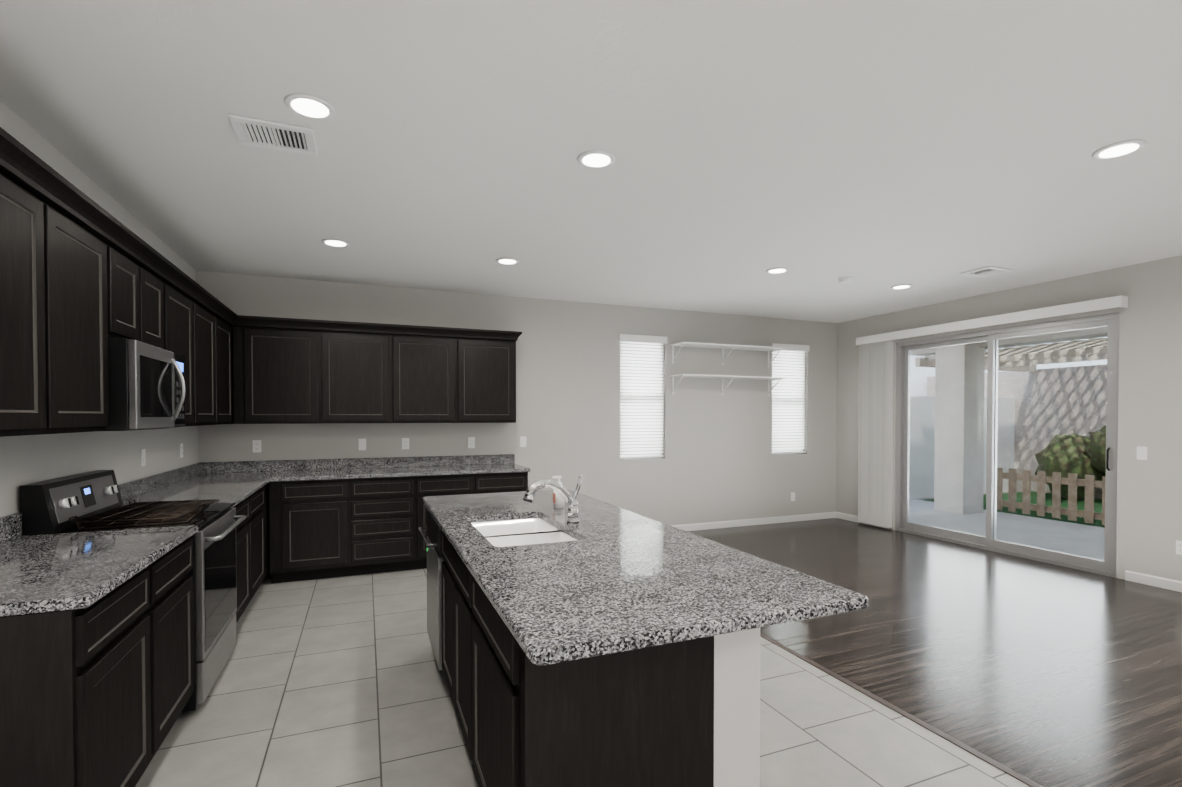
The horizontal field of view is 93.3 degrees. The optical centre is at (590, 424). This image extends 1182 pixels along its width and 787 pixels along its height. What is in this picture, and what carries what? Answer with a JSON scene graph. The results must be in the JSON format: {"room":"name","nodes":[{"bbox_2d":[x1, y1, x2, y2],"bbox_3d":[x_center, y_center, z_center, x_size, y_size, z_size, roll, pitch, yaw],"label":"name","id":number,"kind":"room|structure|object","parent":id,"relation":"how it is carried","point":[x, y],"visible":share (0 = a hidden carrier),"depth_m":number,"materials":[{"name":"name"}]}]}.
{"room":"kitchen","nodes":[
{"label":"kitchen","id":0,"kind":"room"},
{"bbox_2d":[0,100,198,516],"bbox_3d":[-1.969,0.027,0.924,0.160,2.910,8.820,0,1,-22],"label":"wall","id":1,"kind":"structure","parent":0,"point":[26,459],"depth_m":3.02,"materials":[{"name":"grey paint"}]},
{"bbox_2d":[0,172,55,436],"bbox_3d":[-2.025,-0.387,1.713,0.330,0.856,0.535,0,1,-22],"label":"upper cabinet","id":2,"kind":"object","parent":1,"relation":"attached to","point":[27,270],"depth_m":1.91,"materials":[{"name":"brown wood"}]},
{"bbox_2d":[52,207,115,433],"bbox_3d":[-2.226,-0.394,2.209,0.330,0.856,0.535,0,1,-22],"label":"upper cabinet","id":3,"kind":"object","parent":1,"relation":"attached to","point":[74,296],"depth_m":2.29,"materials":[{"name":"brown wood"}]},
{"bbox_2d":[116,250,143,341],"bbox_3d":[-2.397,-0.615,2.630,0.330,0.426,0.380,0,1,-22],"label":"upper cabinet","id":4,"kind":"object","parent":1,"relation":"attached to","point":[129,274],"depth_m":2.75,"materials":[{"name":"brown wood"}]},
{"bbox_2d":[105,338,185,430],"bbox_3d":[-2.396,-0.186,2.842,0.487,0.424,0.755,0,1,-22],"label":"microwave","id":5,"kind":"object","parent":4,"relation":"attached to","point":[146,385],"visible":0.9,"depth_m":2.65,"materials":[{"name":"grey metal"}]},
{"bbox_2d":[141,449,145,466],"bbox_3d":[-3.030,0.226,3.778,0.010,0.116,0.072,0,1,-22],"label":"outlet","id":6,"kind":"object","parent":1,"relation":"attached to","point":[143,458],"visible":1,"depth_m":3.77,"materials":[{"name":"white plastic"}]},
{"bbox_2d":[144,268,167,349],"bbox_3d":[-2.540,-0.620,2.982,0.330,0.426,0.380,0,1,-22],"label":"upper cabinet","id":7,"kind":"object","parent":1,"relation":"attached to","point":[155,289],"depth_m":3.09,"materials":[{"name":"brown wood"}]},
{"bbox_2d":[180,443,182,457],"bbox_3d":[-3.350,0.214,4.565,0.008,0.116,0.072,0,1,-22],"label":"outlet","id":8,"kind":"object","parent":1,"relation":"attached to","point":[181,450],"visible":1,"depth_m":4.55,"materials":[{"name":"white plastic"}]},
{"bbox_2d":[168,284,199,425],"bbox_3d":[-2.721,-0.412,3.431,0.330,0.856,0.583,0,1,-22],"label":"upper cabinet","id":9,"kind":"object","parent":1,"relation":"attached to","point":[181,309],"depth_m":3.62,"materials":[{"name":"brown wood"}]},
{"bbox_2d":[196,303,219,425],"bbox_3d":[-2.940,-0.420,3.971,0.330,0.856,0.583,0,1,-22],"label":"upper cabinet","id":10,"kind":"object","parent":1,"relation":"attached to","point":[207,326],"depth_m":4.11,"materials":[{"name":"brown wood"}]},
{"bbox_2d":[216,317,233,423],"bbox_3d":[-3.159,-0.428,4.512,0.330,0.856,0.583,0,1,-22],"label":"upper cabinet","id":11,"kind":"object","parent":1,"relation":"attached to","point":[226,331],"depth_m":4.67,"materials":[{"name":"brown wood"}]},
{"bbox_2d":[0,127,239,326],"bbox_3d":[-2.627,-0.880,3.260,0.380,0.084,3.968,0,1,-22],"label":"crown molding","id":12,"kind":"structure","parent":11,"relation":"on","point":[22,165],"depth_m":2.31,"materials":[{"name":"brown wood"}]},
{"bbox_2d":[197,270,836,525],"bbox_3d":[-0.068,-0.055,6.538,7.900,2.910,0.160,0,1,-22],"label":"wall","id":13,"kind":"structure","parent":0,"point":[718,461],"depth_m":6.52,"materials":[{"name":"grey paint"}]},
{"bbox_2d":[252,440,260,452],"bbox_3d":[-3.122,0.205,5.212,0.072,0.116,0.008,0,1,-22],"label":"outlet","id":14,"kind":"object","parent":13,"relation":"attached to","point":[256,446],"visible":1,"depth_m":5.21,"materials":[{"name":"white plastic"}]},
{"bbox_2d":[358,439,365,449],"bbox_3d":[-2.278,0.200,5.553,0.072,0.116,0.010,0,1,-22],"label":"outlet","id":15,"kind":"object","parent":13,"relation":"attached to","point":[361,444],"visible":1,"depth_m":5.55,"materials":[{"name":"white plastic"}]},
{"bbox_2d":[233,326,515,423],"bbox_3d":[-2.008,-0.442,5.480,2.527,0.855,0.330,0,1,-22],"label":"upper cabinet","id":16,"kind":"object","parent":13,"relation":"attached to","point":[290,376],"visible":1,"depth_m":5.27,"materials":[{"name":"brown wood"}]},
{"bbox_2d":[240,315,521,340],"bbox_3d":[-1.949,-0.912,5.470,2.518,0.084,0.380,0,1,-22],"label":"crown molding","id":17,"kind":"structure","parent":16,"relation":"on","point":[247,321],"depth_m":5.25,"materials":[{"name":"brown wood"}]},
{"bbox_2d":[402,438,408,448],"bbox_3d":[-1.899,0.198,5.707,0.072,0.116,0.008,0,1,-22],"label":"outlet","id":18,"kind":"object","parent":13,"relation":"attached to","point":[405,443],"visible":1,"depth_m":5.71,"materials":[{"name":"white plastic"}]},
{"bbox_2d":[468,437,474,447],"bbox_3d":[-1.278,0.194,5.959,0.072,0.116,0.008,0,1,-22],"label":"outlet","id":19,"kind":"object","parent":13,"relation":"attached to","point":[471,442],"visible":1,"depth_m":5.96,"materials":[{"name":"white plastic"}]},
{"bbox_2d":[520,436,525,446],"bbox_3d":[-0.749,0.191,6.172,0.072,0.116,0.010,0,1,-22],"label":"outlet","id":20,"kind":"object","parent":13,"relation":"attached to","point":[522,441],"visible":1,"depth_m":6.17,"materials":[{"name":"white plastic"}]},
{"bbox_2d":[620,454,661,458],"bbox_3d":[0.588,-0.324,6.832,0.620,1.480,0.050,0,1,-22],"label":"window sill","id":21,"kind":"structure","parent":13,"relation":"in","point":[641,455],"depth_m":6.83,"materials":[{"name":"white paint"}]},
{"bbox_2d":[619,334,666,458],"bbox_3d":[0.621,-0.334,6.750,0.644,1.478,0.087,0,1,-22],"label":"window blinds","id":22,"kind":"object","parent":13,"relation":"attached to","point":[641,393],"visible":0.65,"depth_m":6.76,"materials":[{"name":"white plastic"}]},
{"bbox_2d":[670,374,786,395],"bbox_3d":[1.743,-0.491,7.015,1.540,0.228,0.300,0,1,-22],"label":"wall shelf","id":23,"kind":"object","parent":13,"relation":"attached to","point":[722,377],"visible":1,"depth_m":6.95,"materials":[{"name":"white plastic"}]},
{"bbox_2d":[670,342,786,366],"bbox_3d":[1.743,-0.871,7.009,1.540,0.228,0.300,0,1,-22],"label":"wall shelf","id":24,"kind":"object","parent":13,"relation":"attached to","point":[722,346],"visible":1,"depth_m":6.95,"materials":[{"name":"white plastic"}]},
{"bbox_2d":[671,512,835,530],"bbox_3d":[1.322,1.291,7.028,4.650,0.085,0.012,0,1,-22],"label":"baseboard","id":25,"kind":"structure","parent":13,"relation":"attached to","point":[792,518],"depth_m":7.36,"materials":[{"name":"white paint"}]},
{"bbox_2d":[772,450,802,453],"bbox_3d":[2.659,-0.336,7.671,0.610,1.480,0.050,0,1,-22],"label":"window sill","id":26,"kind":"structure","parent":13,"relation":"in","point":[787,451],"depth_m":7.68,"materials":[{"name":"white paint"}]},
{"bbox_2d":[772,343,809,453],"bbox_3d":[2.693,-0.346,7.589,0.634,1.478,0.087,0,1,-22],"label":"window blinds","id":27,"kind":"object","parent":13,"relation":"attached to","point":[788,412],"visible":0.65,"depth_m":7.60,"materials":[{"name":"white plastic"}]},
{"bbox_2d":[791,492,794,500],"bbox_3d":[2.754,0.985,7.604,0.072,0.116,0.008,0,1,-22],"label":"outlet","id":28,"kind":"object","parent":13,"relation":"attached to","point":[792,496],"visible":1,"depth_m":7.60,"materials":[{"name":"white plastic"}]},
{"bbox_2d":[135,568,1029,786],"bbox_3d":[-0.134,1.441,1.688,3.800,0.060,8.820,0,1,-22],"label":"floor","id":29,"kind":"structure","parent":0,"point":[334,682],"depth_m":2.65,"materials":[{"name":"beige tile"}]},
{"bbox_2d":[20,470,245,712],"bbox_3d":[-2.276,0.826,2.906,0.728,1.135,0.755,0,1,-22],"label":"range oven","id":30,"kind":"object","parent":29,"relation":"on","point":[51,506],"visible":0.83,"depth_m":2.75,"materials":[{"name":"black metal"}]},
{"bbox_2d":[76,504,207,529],"bbox_3d":[-2.280,0.461,2.898,0.429,0.027,0.608,0,1,-26],"label":"grate","id":31,"kind":"object","parent":30,"relation":"in","point":[190,514],"visible":0.56,"depth_m":2.70,"materials":[{"name":"metal"}]},
{"bbox_2d":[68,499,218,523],"bbox_3d":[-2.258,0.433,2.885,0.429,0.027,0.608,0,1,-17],"label":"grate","id":32,"kind":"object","parent":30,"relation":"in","point":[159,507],"visible":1,"depth_m":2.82,"materials":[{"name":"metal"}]},
{"bbox_2d":[0,483,269,786],"bbox_3d":[-2.503,0.945,3.326,0.640,0.884,3.988,0,1,-22],"label":"base cabinet","id":33,"kind":"object","parent":29,"relation":"on","point":[98,693],"visible":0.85,"depth_m":1.78,"materials":[{"name":"black wood"}]},
{"bbox_2d":[0,498,203,616],"bbox_3d":[-1.958,0.454,2.000,0.660,0.135,1.143,0,1,-22],"label":"countertop","id":34,"kind":"structure","parent":33,"relation":"on","point":[56,572],"depth_m":1.98,"materials":[{"name":"grey stone"}]},
{"bbox_2d":[119,462,275,507],"bbox_3d":[-2.717,0.426,3.901,0.680,0.135,1.424,0,1,-22],"label":"countertop","id":35,"kind":"structure","parent":33,"relation":"on","point":[228,484],"depth_m":4.10,"materials":[{"name":"grey stone"}]},
{"bbox_2d":[269,472,527,583],"bbox_3d":[-1.788,0.915,5.422,2.257,0.884,0.640,0,1,-22],"label":"base cabinet","id":36,"kind":"object","parent":29,"relation":"on","point":[322,529],"visible":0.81,"depth_m":4.97,"materials":[{"name":"black wood"}]},
{"bbox_2d":[188,454,530,481],"bbox_3d":[-2.072,0.406,5.287,2.918,0.135,0.662,0,1,-22],"label":"countertop","id":37,"kind":"structure","parent":36,"relation":"on","point":[347,468],"depth_m":5.41,"materials":[{"name":"grey stone"}]},
{"bbox_2d":[422,509,434,652],"bbox_3d":[-0.547,0.945,3.334,0.784,0.884,0.646,0,1,-22],"label":"dishwasher","id":38,"kind":"object","parent":29,"relation":"on","point":[429,542],"depth_m":3.24,"materials":[{"name":"silver"}]},
{"bbox_2d":[422,489,867,665],"bbox_3d":[-0.142,0.495,2.594,1.005,0.035,2.570,0,1,-22],"label":"countertop","id":39,"kind":"structure","parent":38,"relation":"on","point":[610,579],"depth_m":1.73,"materials":[{"name":"grey stone"}]},
{"bbox_2d":[471,518,575,546],"bbox_3d":[-0.330,0.618,2.611,0.440,0.208,0.780,0,1,-22],"label":"double-bowl sink","id":40,"kind":"object","parent":39,"relation":"in","point":[514,532],"visible":0.12,"depth_m":2.89,"materials":[{"name":"white ceramic"}]},
{"bbox_2d":[523,475,582,522],"bbox_3d":[-0.181,0.363,2.679,0.301,0.226,0.060,0,1,-22],"label":"kitchen faucet","id":41,"kind":"object","parent":39,"relation":"on","point":[534,488],"visible":1,"depth_m":2.68,"materials":[{"name":"silver metal"}]},
{"bbox_2d":[552,476,564,508],"bbox_3d":[-0.184,0.379,3.142,0.071,0.179,0.062,0,1,-22],"label":"soap dispenser bottle","id":42,"kind":"object","parent":39,"relation":"on","point":[558,501],"visible":0.69,"depth_m":3.12,"materials":[{"name":"white plastic"}]},
{"bbox_2d":[434,521,461,730],"bbox_3d":[-0.262,0.955,2.630,0.784,0.884,0.874,0,1,-22],"label":"base cabinet","id":43,"kind":"object","parent":29,"relation":"on","point":[447,562],"depth_m":2.67,"materials":[{"name":"black wood"}]},
{"bbox_2d":[462,561,759,786],"bbox_3d":[0.032,0.966,1.905,0.784,0.884,0.690,0,1,-22],"label":"base cabinet","id":44,"kind":"object","parent":29,"relation":"on","point":[682,714],"depth_m":1.61,"materials":[{"name":"black wood"}]},
{"bbox_2d":[760,632,1042,786],"bbox_3d":[1.627,1.398,2.401,0.040,0.005,8.820,0,1,-22],"label":"transition strip","id":45,"kind":"object","parent":29,"relation":"on","point":[1000,766],"depth_m":2.62,"materials":[{"name":"grey"}]},
{"bbox_2d":[0,0,1181,322],"bbox_3d":[1.617,-1.409,2.356,7.900,0.120,9.140,0,1,-22],"label":"ceiling","id":46,"kind":"structure","parent":0,"point":[928,150],"depth_m":2.64,"materials":[{"name":"white paint"}]},
{"bbox_2d":[228,114,317,155],"bbox_3d":[-1.472,-1.345,2.606,0.330,0.013,0.270,0,1,-22],"label":"ceiling vent","id":47,"kind":"object","parent":46,"relation":"in","point":[272,135],"visible":1,"depth_m":2.59,"materials":[{"name":"white plastic"}]},
{"bbox_2d":[284,93,335,118],"bbox_3d":[-1.190,-1.343,2.364,0.196,0.008,0.196,0,1,-22],"label":"recessed light","id":48,"kind":"object","parent":46,"relation":"in","point":[309,106],"visible":0.94,"depth_m":2.35,"materials":[{"name":"white plastic"}]},
{"bbox_2d":[321,238,349,246],"bbox_3d":[-1.928,-1.370,4.212,0.196,0.008,0.196,0,1,-22],"label":"recessed light","id":49,"kind":"object","parent":46,"relation":"in","point":[335,242],"visible":0.98,"depth_m":4.19,"materials":[{"name":"white plastic"}]},
{"bbox_2d":[496,258,518,264],"bbox_3d":[-0.705,-1.377,4.707,0.196,0.008,0.196,0,1,-22],"label":"recessed light","id":50,"kind":"object","parent":46,"relation":"in","point":[508,261],"visible":1,"depth_m":4.69,"materials":[{"name":"white plastic"}]},
{"bbox_2d":[577,150,615,167],"bbox_3d":[0.028,-1.350,2.846,0.196,0.008,0.196,0,1,-22],"label":"recessed light","id":51,"kind":"object","parent":46,"relation":"in","point":[596,159],"visible":1,"depth_m":2.83,"materials":[{"name":"white plastic"}]},
{"bbox_2d":[766,267,788,273],"bbox_3d":[1.675,-1.381,5.013,0.196,0.008,0.196,0,1,-22],"label":"recessed light","id":52,"kind":"object","parent":46,"relation":"in","point":[777,270],"visible":1,"depth_m":4.99,"materials":[{"name":"white plastic"}]},
{"bbox_2d":[838,277,852,282],"bbox_3d":[2.420,-1.373,5.304,0.124,0.034,0.124,0,1,-22],"label":"smoke detector","id":53,"kind":"object","parent":46,"relation":"attached to","point":[845,279],"visible":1,"depth_m":5.27,"materials":[{"name":"white plastic"}]},
{"bbox_2d":[890,284,911,288],"bbox_3d":[3.137,-1.390,5.637,0.196,0.008,0.196,0,1,-22],"label":"recessed light","id":54,"kind":"object","parent":46,"relation":"in","point":[902,286],"visible":0.98,"depth_m":5.60,"materials":[{"name":"white plastic"}]},
{"bbox_2d":[959,266,1013,277],"bbox_3d":[3.580,-1.381,5.051,0.330,0.013,0.270,0,1,-22],"label":"ceiling vent","id":55,"kind":"object","parent":46,"relation":"in","point":[987,271],"visible":1,"depth_m":5.03,"materials":[{"name":"white plastic"}]},
{"bbox_2d":[1092,140,1146,158],"bbox_3d":[2.595,-1.348,2.742,0.196,0.008,0.196,0,1,-22],"label":"recessed light","id":56,"kind":"object","parent":46,"relation":"in","point":[1118,149],"visible":1,"depth_m":2.73,"materials":[{"name":"white plastic"}]},
{"bbox_2d":[687,518,1181,786],"bbox_3d":[3.378,1.420,3.111,3.780,0.060,8.820,0,1,-22],"label":"floor","id":57,"kind":"structure","parent":0,"point":[1043,674],"depth_m":3.48,"materials":[{"name":"brown wood"}]},
{"bbox_2d":[836,255,1181,580],"bbox_3d":[5.204,-0.015,3.829,0.160,2.910,8.820,0,1,-22],"label":"wall","id":58,"kind":"structure","parent":0,"point":[1149,513],"depth_m":4.86,"materials":[{"name":"grey paint"}]},
{"bbox_2d":[836,512,889,528],"bbox_3d":[3.638,1.284,7.487,0.012,0.085,0.840,0,1,-22],"label":"baseboard","id":59,"kind":"structure","parent":58,"relation":"attached to","point":[839,515],"depth_m":7.67,"materials":[{"name":"white paint"}]},
{"bbox_2d":[858,340,893,527],"bbox_3d":[3.684,0.114,7.225,0.089,2.373,0.459,0,1,-22],"label":"vertical blinds","id":60,"kind":"object","parent":58,"relation":"attached to","point":[875,450],"visible":0.94,"depth_m":7.18,"materials":[{"name":"fabric"}]},
{"bbox_2d":[856,295,1127,344],"bbox_3d":[4.112,-1.089,6.155,0.103,0.100,2.820,0,1,-22],"label":"valance","id":61,"kind":"object","parent":58,"relation":"attached to","point":[1086,306],"visible":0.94,"depth_m":5.70,"materials":[{"name":"white plastic"}]},
{"bbox_2d":[896,312,1119,576],"bbox_3d":[4.311,0.173,6.006,0.125,2.370,2.240,0,1,-22],"label":"sliding glass door","id":62,"kind":"structure","parent":58,"relation":"attached to","point":[1105,567],"depth_m":5.92,"materials":[{"name":"clear glass"}]},
{"bbox_2d":[1137,446,1147,459],"bbox_3d":[4.726,0.246,4.783,0.010,0.116,0.072,0,1,-22],"label":"light switch","id":63,"kind":"object","parent":58,"relation":"attached to","point":[1142,452],"visible":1,"depth_m":4.78,"materials":[{"name":"white plastic"}]},
{"bbox_2d":[1125,570,1181,591],"bbox_3d":[5.729,1.359,2.325,0.012,0.085,5.540,0,1,-22],"label":"baseboard","id":64,"kind":"structure","parent":58,"relation":"attached to","point":[1160,582],"depth_m":4.71,"materials":[{"name":"white paint"}]},
{"bbox_2d":[1176,540,1181,554],"bbox_3d":[4.825,1.009,4.554,0.008,0.116,0.072,0,1,-22],"label":"outlet","id":65,"kind":"object","parent":58,"relation":"attached to","point":[1178,547],"visible":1,"depth_m":4.57,"materials":[{"name":"white plastic"}]},
{"label":"outside","id":66,"kind":"structure","parent":0,"visible":0},
{"bbox_2d":[909,491,1016,499],"bbox_3d":[3.672,1.368,11.203,42.000,0.050,42.000,0,1,-22],"label":"yard","id":67,"kind":"structure","parent":66,"point":[933,497],"depth_m":10.22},
{"bbox_2d":[637,337,1106,454],"bbox_3d":[7.244,-1.219,13.001,34.000,5.070,0.280,0,1,-22],"label":"neighboring building","id":68,"kind":"structure","parent":67,"relation":"on","point":[923,376],"depth_m":13.14,"materials":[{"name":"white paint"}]},
{"bbox_2d":[909,396,1014,498],"bbox_3d":[5.826,0.422,10.200,5.730,1.870,0.150,0,1,-22],"label":"wall","id":69,"kind":"structure","parent":67,"relation":"on","point":[1005,424],"depth_m":10.30,"materials":[{"name":"white paint"}]},
{"bbox_2d":[909,499,1115,577],"bbox_3d":[5.718,1.386,6.205,2.560,0.058,6.600,0,1,-22],"label":"patio slab","id":70,"kind":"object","parent":67,"relation":"on","point":[981,518],"depth_m":7.13,"materials":[{"name":"concrete"}]},
{"bbox_2d":[934,342,984,514],"bbox_3d":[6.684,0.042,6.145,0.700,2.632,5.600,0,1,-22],"label":"patio column","id":71,"kind":"structure","parent":70,"relation":"on","point":[954,472],"depth_m":8.32,"materials":[{"name":"paint"}]},
{"bbox_2d":[910,326,1107,355],"bbox_3d":[5.732,-1.358,6.063,2.510,0.490,6.400,0,1,-22],"label":"roof beam","id":72,"kind":"structure","parent":71,"relation":"on","point":[1035,339],"depth_m":7.54,"materials":[{"name":"paint"}]},
{"bbox_2d":[915,338,1106,371],"bbox_3d":[8.364,-1.051,7.242,3.245,0.162,6.635,0,1,-22],"label":"canopy","id":73,"kind":"object","parent":72,"relation":"attached to","point":[1032,354],"depth_m":8.85,"materials":[{"name":"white fabric"}]},
{"bbox_2d":[997,468,1104,524],"bbox_3d":[7.052,1.003,6.341,0.061,0.640,4.660,0,1,-22],"label":"picket fence","id":74,"kind":"object","parent":70,"relation":"on","point":[1027,506],"depth_m":7.78,"materials":[{"name":"brown wood"}]},
{"bbox_2d":[924,491,1104,527],"bbox_3d":[8.383,1.380,7.285,3.190,0.040,6.600,0,1,-22],"label":"ground","id":75,"kind":"structure","parent":67,"relation":"on","point":[1048,496],"depth_m":8.97,"materials":[{"name":"green plant"}]},
{"bbox_2d":[1034,425,1105,499],"bbox_3d":[9.398,0.567,7.461,0.911,1.638,6.042,0,1,-22],"label":"bushes","id":76,"kind":"object","parent":75,"relation":"on","point":[1065,470],"depth_m":9.57,"materials":[{"name":"green plant"}]},
{"bbox_2d":[927,364,1106,498],"bbox_3d":[10.169,0.188,7.397,0.200,2.420,12.100,0,1,-22],"label":"wall","id":77,"kind":"structure","parent":67,"relation":"on","point":[1098,423],"depth_m":10.65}
]}

